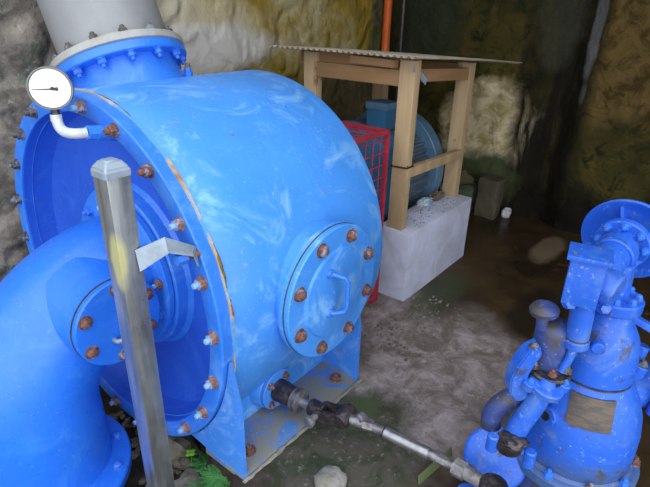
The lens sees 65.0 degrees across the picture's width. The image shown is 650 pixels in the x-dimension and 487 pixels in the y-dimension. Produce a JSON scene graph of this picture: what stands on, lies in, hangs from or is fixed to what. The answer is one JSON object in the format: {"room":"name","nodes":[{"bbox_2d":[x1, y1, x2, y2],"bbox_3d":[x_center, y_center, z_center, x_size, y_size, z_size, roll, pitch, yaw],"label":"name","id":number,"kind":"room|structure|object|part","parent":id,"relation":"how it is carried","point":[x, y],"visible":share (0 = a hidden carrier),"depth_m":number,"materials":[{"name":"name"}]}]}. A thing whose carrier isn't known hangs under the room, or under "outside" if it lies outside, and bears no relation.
{"room":"mechanical room","nodes":[
{"label":"mechanical room","id":0,"kind":"room"},
{"bbox_2d":[0,0,383,281],"bbox_3d":[-0.865,-1.004,2.729,0.074,3.150,4.650,20,31,34],"label":"wall","id":1,"kind":"structure","parent":0,"point":[218,36],"depth_m":3.00,"materials":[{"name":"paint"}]},
{"bbox_2d":[99,209,649,486],"bbox_3d":[0.159,1.288,1.130,4.700,0.339,7.000,20,30,34],"label":"floor","id":2,"kind":"structure","parent":0,"point":[437,399],"depth_m":2.37,"materials":[{"name":"grey concrete"}]},
{"bbox_2d":[90,157,199,486],"bbox_3d":[-0.476,0.435,1.571,0.243,1.428,0.095,-3,25,-9],"label":"steel post","id":3,"kind":"object","parent":2,"relation":"on","point":[127,260],"visible":1,"depth_m":1.40,"materials":[{"name":"silver metal"}]},
{"bbox_2d":[109,411,205,486],"bbox_3d":[-0.728,0.899,2.200,0.733,0.042,0.587,20,30,34],"label":"rubble","id":4,"kind":"object","parent":2,"relation":"on","point":[135,443],"visible":0.11,"depth_m":2.23,"materials":[{"name":"grey stone"}]},
{"bbox_2d":[168,435,200,469],"bbox_3d":[-0.607,0.858,2.110,0.202,0.138,0.150,20,30,34],"label":"stone","id":5,"kind":"object","parent":4,"relation":"on","point":[178,445],"visible":0.56,"depth_m":2.06,"materials":[{"name":"grey stone"}]},
{"bbox_2d":[174,466,204,486],"bbox_3d":[-0.524,0.935,1.975,0.132,0.096,0.148,20,30,34],"label":"stone","id":6,"kind":"object","parent":4,"relation":"on","point":[188,475],"visible":0.63,"depth_m":1.96,"materials":[{"name":"grey stone"}]},
{"bbox_2d":[187,450,207,473],"bbox_3d":[-0.480,0.868,2.008,0.121,0.018,0.112,20,30,34],"label":"fern","id":7,"kind":"object","parent":6,"relation":"on","point":[198,464],"visible":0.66,"depth_m":2.01,"materials":[{"name":"green plant"}]},
{"bbox_2d":[186,449,195,466],"bbox_3d":[-0.530,0.857,2.026,0.036,0.078,0.035,-3,25,-9],"label":"seedling","id":8,"kind":"object","parent":4,"relation":"on","point":[190,452],"visible":1,"depth_m":2.01,"materials":[{"name":"green plant"}]},
{"bbox_2d":[8,37,381,482],"bbox_3d":[-0.525,-0.065,2.156,1.530,1.490,0.936,20,30,34],"label":"turbine","id":9,"kind":"object","parent":2,"relation":"on","point":[252,170],"visible":0.92,"depth_m":1.80,"materials":[{"name":"blue paint"}]},
{"bbox_2d":[26,66,116,140],"bbox_3d":[-0.711,-0.409,1.530,0.303,0.236,0.110,-11,28,-25],"label":"pressure gauge","id":10,"kind":"object","parent":9,"relation":"attached to","point":[50,88],"visible":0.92,"depth_m":1.49,"materials":[{"name":"metal"}]},
{"bbox_2d":[50,109,59,114],"bbox_3d":[-0.801,-0.391,1.515,0.026,0.024,0.022,20,30,34],"label":"socket","id":11,"kind":"object","parent":10,"relation":"attached to","point":[53,111],"depth_m":1.51,"materials":[{"name":"metal"}]},
{"bbox_2d":[0,197,174,486],"bbox_3d":[-1.009,0.406,1.734,0.676,0.971,0.834,20,30,34],"label":"draft elbow","id":12,"kind":"object","parent":9,"relation":"attached to","point":[59,324],"visible":0.73,"depth_m":1.63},
{"bbox_3d":[-0.636,0.288,1.684,0.039,0.047,0.127,20,30,34],"label":"handle","id":13,"kind":"part","parent":12,"relation":"part of","materials":[{"name":"metal"}]},
{"bbox_2d":[36,0,183,66],"bbox_3d":[-1.038,-1.409,1.952,1.053,1.531,0.528,20,30,34],"label":"pipe","id":14,"kind":"object","parent":9,"relation":"attached to","point":[75,27],"visible":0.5,"depth_m":1.85,"materials":[{"name":"white metal"}]},
{"bbox_3d":[-0.751,0.085,1.989,0.680,0.680,0.055,20,30,34],"label":"hub plate","id":15,"kind":"part","parent":9,"relation":"part of","materials":[{"name":"blue paint"}]},
{"bbox_3d":[-0.222,0.557,2.013,0.068,0.190,0.190,20,30,34],"label":"gland seat","id":16,"kind":"part","parent":9,"relation":"part of","materials":[{"name":"blue paint"}]},
{"bbox_3d":[-0.218,0.586,2.067,0.014,0.130,0.660,20,30,34],"label":"web plate","id":17,"kind":"part","parent":9,"relation":"part of","materials":[{"name":"blue paint"}]},
{"bbox_3d":[-0.142,0.672,2.043,0.200,0.026,0.682,20,30,34],"label":"plate","id":18,"kind":"part","parent":9,"relation":"part of","materials":[{"name":"paint"}]},
{"bbox_3d":[-0.034,0.148,1.873,0.132,0.502,0.502,20,30,34],"label":"hatch seat","id":19,"kind":"part","parent":9,"relation":"part of","materials":[{"name":"blue paint"}]},
{"bbox_3d":[0.045,0.179,1.765,0.081,0.196,0.037,8,26,13],"label":"handle","id":20,"kind":"part","parent":9,"relation":"part of","materials":[{"name":"blue paint"}]},
{"bbox_2d":[303,398,508,486],"bbox_3d":[0.246,0.677,1.714,0.724,0.106,0.134,15,28,28],"label":"rod","id":21,"kind":"object","parent":9,"relation":"attached to","point":[326,412],"visible":1,"depth_m":1.74,"materials":[{"name":"metal"}]},
{"bbox_3d":[0.380,0.700,1.643,0.110,0.036,0.036,20,30,34],"label":"rod stem","id":22,"kind":"part","parent":21,"relation":"part of","materials":[{"name":"metal"}]},
{"bbox_2d":[450,457,482,486],"bbox_3d":[0.450,0.720,1.593,0.106,0.057,0.063,20,30,34],"label":"socket","id":23,"kind":"object","parent":21,"relation":"attached to","point":[460,469],"depth_m":1.58,"materials":[{"name":"metal"}]},
{"bbox_2d":[188,479,210,486],"bbox_3d":[-0.465,0.901,1.837,0.136,0.024,0.132,-3,25,-9],"label":"fern","id":24,"kind":"object","parent":2,"relation":"on","point":[203,484],"visible":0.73,"depth_m":1.87,"materials":[{"name":"green plant"}]},
{"bbox_2d":[197,465,229,486],"bbox_3d":[-0.360,0.826,1.808,0.159,0.027,0.165,-14,29,-30],"label":"fern","id":25,"kind":"object","parent":2,"relation":"on","point":[217,479],"visible":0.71,"depth_m":1.80,"materials":[{"name":"green plant"}]},
{"bbox_2d":[314,465,346,486],"bbox_3d":[0.019,0.827,1.756,0.104,0.104,0.118,20,30,34],"label":"stone","id":26,"kind":"object","parent":2,"relation":"on","point":[329,475],"visible":1,"depth_m":1.73,"materials":[{"name":"grey stone"}]},
{"bbox_2d":[341,121,389,304],"bbox_3d":[-0.084,-0.164,2.735,0.735,0.955,0.325,20,30,34],"label":"guard","id":27,"kind":"object","parent":2,"relation":"on","point":[377,132],"visible":0.23,"depth_m":2.50,"materials":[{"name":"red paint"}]},
{"bbox_2d":[343,98,443,221],"bbox_3d":[0.091,-0.404,2.962,0.730,0.828,1.180,20,30,34],"label":"generator","id":28,"kind":"object","parent":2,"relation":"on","point":[381,113],"visible":0.23,"depth_m":2.93,"materials":[{"name":"metal"}]},
{"bbox_3d":[0.319,-0.772,2.838,0.145,0.045,0.135,20,30,34],"label":"box lid","id":29,"kind":"part","parent":28,"relation":"part of","materials":[{"name":"blue metal"}]},
{"bbox_2d":[269,45,521,230],"bbox_3d":[0.465,-0.650,3.182,0.900,1.105,1.365,20,30,34],"label":"canopy","id":30,"kind":"object","parent":2,"relation":"on","point":[406,71],"visible":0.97,"depth_m":2.65,"materials":[{"name":"brown wood"}]},
{"bbox_3d":[-0.075,-0.542,2.957,0.086,1.075,0.052,20,30,34],"label":"post","id":31,"kind":"part","parent":30,"relation":"part of","materials":[{"name":"brown wood"}]},
{"bbox_3d":[0.355,-0.736,3.460,0.086,1.023,0.060,20,30,34],"label":"post","id":32,"kind":"part","parent":30,"relation":"part of","materials":[{"name":"brown wood"}]},
{"bbox_2d":[390,164,413,168],"bbox_3d":[0.393,-0.400,2.595,0.114,0.028,0.089,20,30,34],"label":"cable tie","id":33,"kind":"object","parent":30,"relation":"attached to","point":[391,164],"visible":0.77,"depth_m":2.58,"materials":[{"name":"black plastic"}]},
{"bbox_3d":[0.395,-0.474,2.574,0.086,0.855,0.052,20,30,34],"label":"post","id":34,"kind":"part","parent":30,"relation":"part of","materials":[{"name":"brown wood"}]},
{"bbox_3d":[0.619,-0.456,2.859,0.034,0.084,0.717,19,30,33],"label":"rail","id":35,"kind":"part","parent":30,"relation":"part of","materials":[{"name":"brown wood"}]},
{"bbox_3d":[0.806,-0.676,3.092,0.086,0.803,0.060,20,30,34],"label":"post","id":36,"kind":"part","parent":30,"relation":"part of","materials":[{"name":"brown wood"}]},
{"bbox_2d":[364,296,462,360],"bbox_3d":[0.475,0.413,2.639,0.297,0.016,0.618,20,30,34],"label":"rubble","id":37,"kind":"object","parent":2,"relation":"on","point":[436,299],"visible":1,"depth_m":2.60,"materials":[{"name":"grey stone"}]},
{"bbox_2d":[378,194,471,300],"bbox_3d":[0.276,-0.113,3.329,1.040,0.440,0.780,20,30,34],"label":"concrete plinth","id":38,"kind":"object","parent":2,"relation":"on","point":[412,256],"visible":0.3,"depth_m":2.90,"materials":[{"name":"grey concrete"}]},
{"bbox_2d":[407,197,457,226],"bbox_3d":[0.598,-0.195,2.995,0.174,0.008,0.571,20,30,34],"label":"gravel","id":39,"kind":"object","parent":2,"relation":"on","point":[444,197],"visible":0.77,"depth_m":2.98,"materials":[{"name":"grey stone"}]},
{"bbox_2d":[418,447,451,483],"bbox_3d":[0.406,0.797,1.795,0.196,0.050,0.051,-20,32,-38],"label":"iron","id":40,"kind":"object","parent":2,"relation":"on","point":[430,469],"visible":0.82,"depth_m":1.78,"materials":[{"name":"metal"}]},
{"bbox_2d":[440,183,477,210],"bbox_3d":[1.098,-0.383,4.197,0.283,0.239,0.217,20,30,34],"label":"block","id":41,"kind":"object","parent":2,"relation":"on","point":[469,190],"visible":0.29,"depth_m":4.09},
{"bbox_2d":[459,170,474,184],"bbox_3d":[1.089,-0.535,4.103,0.260,0.129,0.131,20,30,34],"label":"rock","id":42,"kind":"object","parent":41,"relation":"on","point":[466,178],"visible":0.51,"depth_m":4.05,"materials":[{"name":"stone"}]},
{"bbox_2d":[458,483,473,486],"bbox_3d":[0.450,0.842,1.645,0.110,0.130,0.110,20,30,34],"label":"stub","id":43,"kind":"object","parent":2,"relation":"on","point":[461,484],"visible":0.89,"depth_m":1.63,"materials":[{"name":"blue paint"}]},
{"bbox_2d":[474,173,505,219],"bbox_3d":[1.292,-0.366,4.017,0.188,0.329,0.155,20,30,34],"label":"block","id":44,"kind":"object","parent":2,"relation":"on","point":[490,188],"visible":1,"depth_m":3.96,"materials":[{"name":"grey concrete"}]},
{"bbox_2d":[501,207,511,217],"bbox_3d":[1.436,-0.242,4.040,0.075,0.096,0.110,20,30,34],"label":"litter","id":45,"kind":"object","parent":2,"relation":"on","point":[506,212],"visible":1,"depth_m":4.01,"materials":[{"name":"white plastic"}]},
{"bbox_2d":[464,199,649,486],"bbox_3d":[0.791,0.399,1.541,0.645,1.036,0.462,1,25,0],"label":"valve","id":46,"kind":"object","parent":2,"relation":"on","point":[579,389],"visible":1,"depth_m":1.45,"materials":[{"name":"paint"}]},
{"bbox_3d":[0.552,0.355,1.430,0.069,0.187,0.050,1,25,0],"label":"lever","id":47,"kind":"part","parent":46,"relation":"part of","materials":[{"name":"blue paint"}]},
{"bbox_3d":[0.671,0.316,1.406,0.050,0.092,0.029,-10,27,-22],"label":"dashpot stem","id":48,"kind":"part","parent":46,"relation":"part of","materials":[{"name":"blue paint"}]},
{"bbox_3d":[0.663,0.028,1.272,0.102,0.014,0.095,13,27,24],"label":"box lid","id":49,"kind":"part","parent":46,"relation":"part of","materials":[{"name":"blue paint"}]},
{"bbox_3d":[0.956,0.365,1.526,0.171,0.339,0.034,10,26,17],"label":"hand lever","id":50,"kind":"part","parent":46,"relation":"part of","materials":[{"name":"blue paint"}]},
{"bbox_2d":[416,196,432,206],"bbox_3d":[0.603,-0.248,3.084,0.075,0.059,0.161,20,30,34],"label":"rag","id":51,"kind":"object","parent":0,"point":[425,201],"visible":0.99,"depth_m":3.06,"materials":[{"name":"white fabric"}]},
{"bbox_2d":[429,190,444,200],"bbox_3d":[0.697,-0.299,3.181,0.079,0.075,0.169,20,30,34],"label":"rag","id":52,"kind":"object","parent":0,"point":[437,195],"visible":0.91,"depth_m":3.15,"materials":[{"name":"brown fabric"}]},
{"bbox_2d":[388,0,649,234],"bbox_3d":[2.297,-1.162,2.938,4.752,2.900,0.154,21,31,35],"label":"wall","id":53,"kind":"structure","parent":0,"point":[566,126],"depth_m":3.70,"materials":[{"name":"brown stone"}]},
{"bbox_2d":[381,0,392,50],"bbox_3d":[0.505,-1.770,4.181,0.068,2.700,0.068,20,30,34],"label":"standpipe","id":54,"kind":"object","parent":53,"relation":"attached to","point":[387,13],"visible":0.33,"depth_m":4.15,"materials":[{"name":"orange metal"}]},
{"bbox_2d":[394,0,406,100],"bbox_3d":[0.621,-1.735,4.110,0.040,2.700,0.040,20,30,34],"label":"conduit","id":55,"kind":"object","parent":53,"relation":"attached to","point":[403,4],"visible":0.33,"depth_m":4.10,"materials":[{"name":"metal"}]}
]}

